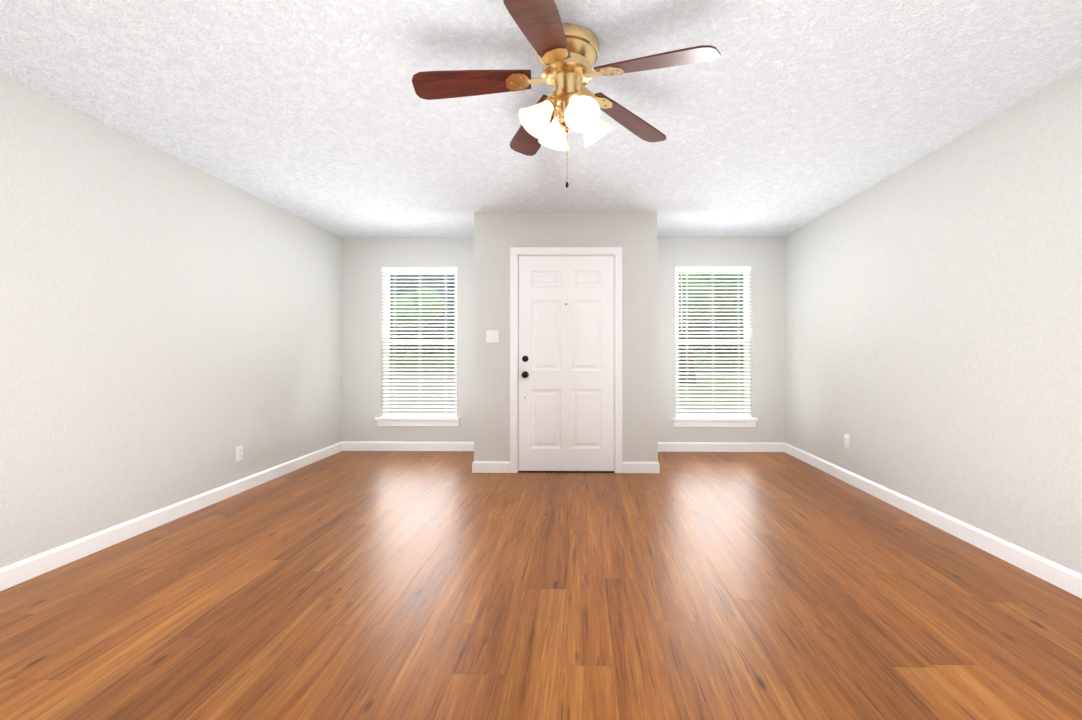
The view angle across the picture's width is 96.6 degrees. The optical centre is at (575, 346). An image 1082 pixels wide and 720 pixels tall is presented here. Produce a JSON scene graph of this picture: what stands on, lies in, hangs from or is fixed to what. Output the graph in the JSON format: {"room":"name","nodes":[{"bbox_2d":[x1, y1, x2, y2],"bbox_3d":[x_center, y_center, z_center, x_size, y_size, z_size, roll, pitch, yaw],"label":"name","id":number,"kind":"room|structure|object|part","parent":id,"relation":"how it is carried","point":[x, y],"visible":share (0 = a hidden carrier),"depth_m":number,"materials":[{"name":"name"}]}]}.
{"room":"empty living room","nodes":[
{"label":"empty living room","id":0,"kind":"room"},
{"bbox_2d":[0,74,342,567],"bbox_3d":[-2.820,-0.084,0.952,0.160,2.440,9.463,0,-1,1],"label":"wall","id":1,"kind":"structure","parent":0,"point":[171,328],"depth_m":2.97,"materials":[{"name":"paint"}]},
{"bbox_2d":[0,441,343,590],"bbox_3d":[-2.733,1.083,0.938,0.014,0.105,9.143,0,-1,1],"label":"baseboard","id":2,"kind":"structure","parent":1,"relation":"attached to","point":[18,572],"depth_m":2.96,"materials":[{"name":"white wood"}]},
{"bbox_2d":[236,445,242,461],"bbox_3d":[-2.696,0.854,3.859,0.009,0.118,0.072,0,-1,1],"label":"electrical outlet","id":3,"kind":"object","parent":1,"relation":"attached to","point":[239,453],"visible":1,"depth_m":3.85,"materials":[{"name":"white plastic"}]},
{"bbox_2d":[0,451,1081,719],"bbox_3d":[-0.216,1.236,0.903,5.368,0.200,9.463,0,-1,1],"label":"floor","id":4,"kind":"structure","parent":0,"point":[396,585],"depth_m":2.11,"materials":[{"name":"brown wood"}]},
{"bbox_2d":[518,470,613,472],"bbox_3d":[-0.089,1.171,4.560,0.941,0.012,0.115,0,-1,1],"label":"threshold","id":5,"kind":"object","parent":4,"relation":"on","point":[572,471],"visible":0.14,"depth_m":4.50,"materials":[{"name":"brown metal"}]},
{"bbox_2d":[0,0,1081,237],"bbox_3d":[-0.216,-1.404,0.933,5.368,0.200,9.463,0,-1,1],"label":"ceiling","id":6,"kind":"structure","parent":0,"point":[778,118],"depth_m":2.46,"materials":[{"name":"white paint"}]},
{"bbox_2d":[412,0,720,187],"bbox_3d":[-0.066,-0.985,2.033,1.210,0.614,1.218,0,-1,1],"label":"ceiling fan","id":7,"kind":"object","parent":6,"relation":"hanging from","point":[567,55],"visible":1,"depth_m":1.98,"materials":[{"name":"brown wood"}]},
{"bbox_3d":[-0.037,-0.821,2.053,0.022,0.232,0.022,0,-1,1],"label":"chain","id":8,"kind":"part","parent":7,"relation":"part of","materials":[{"name":"gold metal"}]},
{"bbox_2d":[342,237,784,442],"bbox_3d":[-0.154,-0.032,5.569,5.048,2.440,0.160,0,-1,1],"label":"wall","id":9,"kind":"structure","parent":0,"point":[365,260],"depth_m":5.50,"materials":[{"name":"paint"}]},
{"bbox_2d":[344,441,473,450],"bbox_3d":[-1.796,1.135,5.491,1.707,0.105,0.014,0,-1,1],"label":"baseboard","id":10,"kind":"structure","parent":9,"relation":"attached to","point":[348,445],"depth_m":5.49,"materials":[{"name":"white wood"}]},
{"bbox_2d":[375,417,459,425],"bbox_3d":[-1.799,0.856,5.524,0.967,0.104,0.143,0,-1,1],"label":"window sill","id":11,"kind":"structure","parent":9,"relation":"attached to","point":[417,421],"depth_m":5.48,"materials":[{"name":"white wood"}]},
{"bbox_2d":[382,267,456,416],"bbox_3d":[-1.799,-0.053,5.552,0.869,1.726,0.074,0,-1,1],"label":"window blinds","id":12,"kind":"object","parent":9,"relation":"attached to","point":[419,270],"visible":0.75,"depth_m":5.55,"materials":[{"name":"white plastic"}]},
{"bbox_2d":[384,272,456,412],"bbox_3d":[-1.798,-0.050,5.631,0.877,1.734,0.050,0,-1,1],"label":"window","id":13,"kind":"structure","parent":9,"relation":"in","point":[385,290],"depth_m":5.62,"materials":[{"name":"white plastic"}]},
{"bbox_2d":[676,272,749,415],"bbox_3d":[1.573,-0.051,5.586,0.867,1.734,0.050,0,-1,1],"label":"window","id":14,"kind":"structure","parent":9,"relation":"in","point":[742,297],"depth_m":5.58,"materials":[{"name":"white plastic"}]},
{"bbox_2d":[676,266,750,416],"bbox_3d":[1.571,-0.054,5.507,0.859,1.726,0.074,0,-1,1],"label":"window blinds","id":15,"kind":"object","parent":14,"relation":"attached to","point":[715,269],"visible":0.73,"depth_m":5.50,"materials":[{"name":"white plastic"}]},
{"bbox_2d":[672,417,757,426],"bbox_3d":[1.571,0.855,5.479,0.957,0.104,0.143,0,-1,1],"label":"window sill","id":16,"kind":"structure","parent":9,"relation":"attached to","point":[714,421],"depth_m":5.44,"materials":[{"name":"white wood"}]},
{"bbox_2d":[658,442,783,451],"bbox_3d":[1.554,1.134,5.447,1.552,0.105,0.014,0,-1,1],"label":"baseboard","id":17,"kind":"structure","parent":9,"relation":"attached to","point":[662,446],"depth_m":5.44,"materials":[{"name":"white wood"}]},
{"bbox_2d":[474,212,657,461],"bbox_3d":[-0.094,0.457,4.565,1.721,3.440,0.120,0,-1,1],"label":"wall","id":18,"kind":"structure","parent":0,"point":[633,235],"depth_m":4.49,"materials":[{"name":"paint"}]},
{"bbox_2d":[472,461,475,472],"bbox_3d":[-0.956,1.129,4.980,0.014,0.105,0.968,0,-1,1],"label":"baseboard","id":19,"kind":"structure","parent":18,"relation":"attached to","point":[474,462],"depth_m":4.50,"materials":[{"name":"white wood"}]},
{"bbox_2d":[486,330,498,342],"bbox_3d":[-0.782,-0.099,4.512,0.118,0.118,0.022,0,-1,1],"label":"light switch","id":20,"kind":"object","parent":18,"relation":"attached to","point":[492,336],"visible":1,"depth_m":4.51,"materials":[{"name":"white plastic"}]},
{"bbox_2d":[476,461,509,472],"bbox_3d":[-0.784,1.124,4.500,0.336,0.105,0.014,0,-1,1],"label":"baseboard","id":21,"kind":"structure","parent":18,"relation":"attached to","point":[481,466],"depth_m":4.49,"materials":[{"name":"white wood"}]},
{"bbox_2d":[510,247,622,472],"bbox_3d":[-0.089,0.120,4.559,1.053,2.113,0.140,0,-1,1],"label":"door frame","id":22,"kind":"structure","parent":18,"relation":"attached to","point":[517,252],"depth_m":4.49,"materials":[{"name":"white wood"}]},
{"bbox_2d":[519,256,613,470],"bbox_3d":[-0.089,0.155,4.553,0.897,2.027,0.045,0,-1,1],"label":"door","id":23,"kind":"structure","parent":18,"relation":"in","point":[566,407],"depth_m":4.53,"materials":[{"name":"white wood"}]},
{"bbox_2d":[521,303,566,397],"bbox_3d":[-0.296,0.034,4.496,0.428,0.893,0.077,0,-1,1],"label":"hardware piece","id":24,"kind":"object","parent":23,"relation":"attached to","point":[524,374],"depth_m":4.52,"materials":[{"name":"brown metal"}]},
{"bbox_2d":[623,462,655,472],"bbox_3d":[0.598,1.123,4.482,0.321,0.105,0.014,0,-1,1],"label":"baseboard","id":25,"kind":"structure","parent":18,"relation":"attached to","point":[628,467],"depth_m":4.48,"materials":[{"name":"white wood"}]},
{"bbox_2d":[656,462,659,472],"bbox_3d":[0.779,1.129,4.957,0.014,0.105,0.968,0,-1,1],"label":"baseboard","id":26,"kind":"structure","parent":18,"relation":"attached to","point":[657,463],"depth_m":4.47,"materials":[{"name":"white wood"}]},
{"bbox_2d":[784,66,1081,573],"bbox_3d":[2.388,-0.085,0.884,0.160,2.440,9.463,0,-1,1],"label":"wall","id":27,"kind":"structure","parent":0,"point":[933,326],"depth_m":2.90,"materials":[{"name":"paint"}]},
{"bbox_2d":[844,434,849,448],"bbox_3d":[2.347,0.817,4.163,0.009,0.118,0.072,0,-1,1],"label":"electrical outlet","id":28,"kind":"object","parent":27,"relation":"attached to","point":[847,440],"visible":1,"depth_m":4.15,"materials":[{"name":"white plastic"}]},
{"bbox_2d":[784,443,1081,598],"bbox_3d":[2.301,1.083,0.872,0.014,0.105,9.143,0,-1,1],"label":"baseboard","id":29,"kind":"structure","parent":27,"relation":"attached to","point":[1041,567],"depth_m":2.88,"materials":[{"name":"white wood"}]},
{"label":"outside","id":30,"kind":"structure","parent":0,"visible":0},
{"bbox_2d":[390,367,743,401],"bbox_3d":[0.555,2.013,47.671,120.000,0.300,84.097,0,-1,1],"label":"lawn","id":31,"kind":"structure","parent":30,"point":[679,386],"depth_m":18.65,"materials":[{"name":"green plant"}]},
{"bbox_2d":[390,286,445,353],"bbox_3d":[-17.325,-2.381,52.209,6.378,8.590,5.646,0,-1,1],"label":"tree","id":32,"kind":"object","parent":31,"relation":"on","point":[424,301],"depth_m":50.45,"materials":[{"name":"green plant"}]},
{"bbox_2d":[390,352,742,367],"bbox_3d":[0.366,1.286,42.673,61.175,2.008,2.434,0,-1,1],"label":"hedge","id":33,"kind":"object","parent":31,"relation":"on","point":[453,357],"depth_m":42.14,"materials":[{"name":"green plant"}]},
{"bbox_2d":[390,374,743,412],"bbox_3d":[0.158,1.510,17.678,120.000,0.030,24.097,0,-1,1],"label":"path","id":34,"kind":"structure","parent":31,"relation":"on","point":[453,393],"depth_m":14.17,"materials":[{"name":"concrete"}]},
{"bbox_2d":[391,371,743,371],"bbox_3d":[0.377,1.704,34.224,120.000,0.015,9.000,0,-1,1],"label":"street","id":35,"kind":"structure","parent":31,"relation":"on","point":[453,371],"depth_m":32.87,"materials":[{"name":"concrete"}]},
{"bbox_2d":[679,272,742,383],"bbox_3d":[4.617,-1.918,20.902,5.209,6.958,5.301,0,-1,1],"label":"tree","id":36,"kind":"object","parent":31,"relation":"on","point":[709,297],"depth_m":18.96,"materials":[{"name":"green plant"}]},
{"bbox_2d":[711,293,742,353],"bbox_3d":[15.545,-2.152,46.632,5.906,8.006,6.123,0,-1,1],"label":"tree","id":37,"kind":"object","parent":31,"relation":"on","point":[735,308],"depth_m":45.78,"materials":[{"name":"green plant"}]}
]}

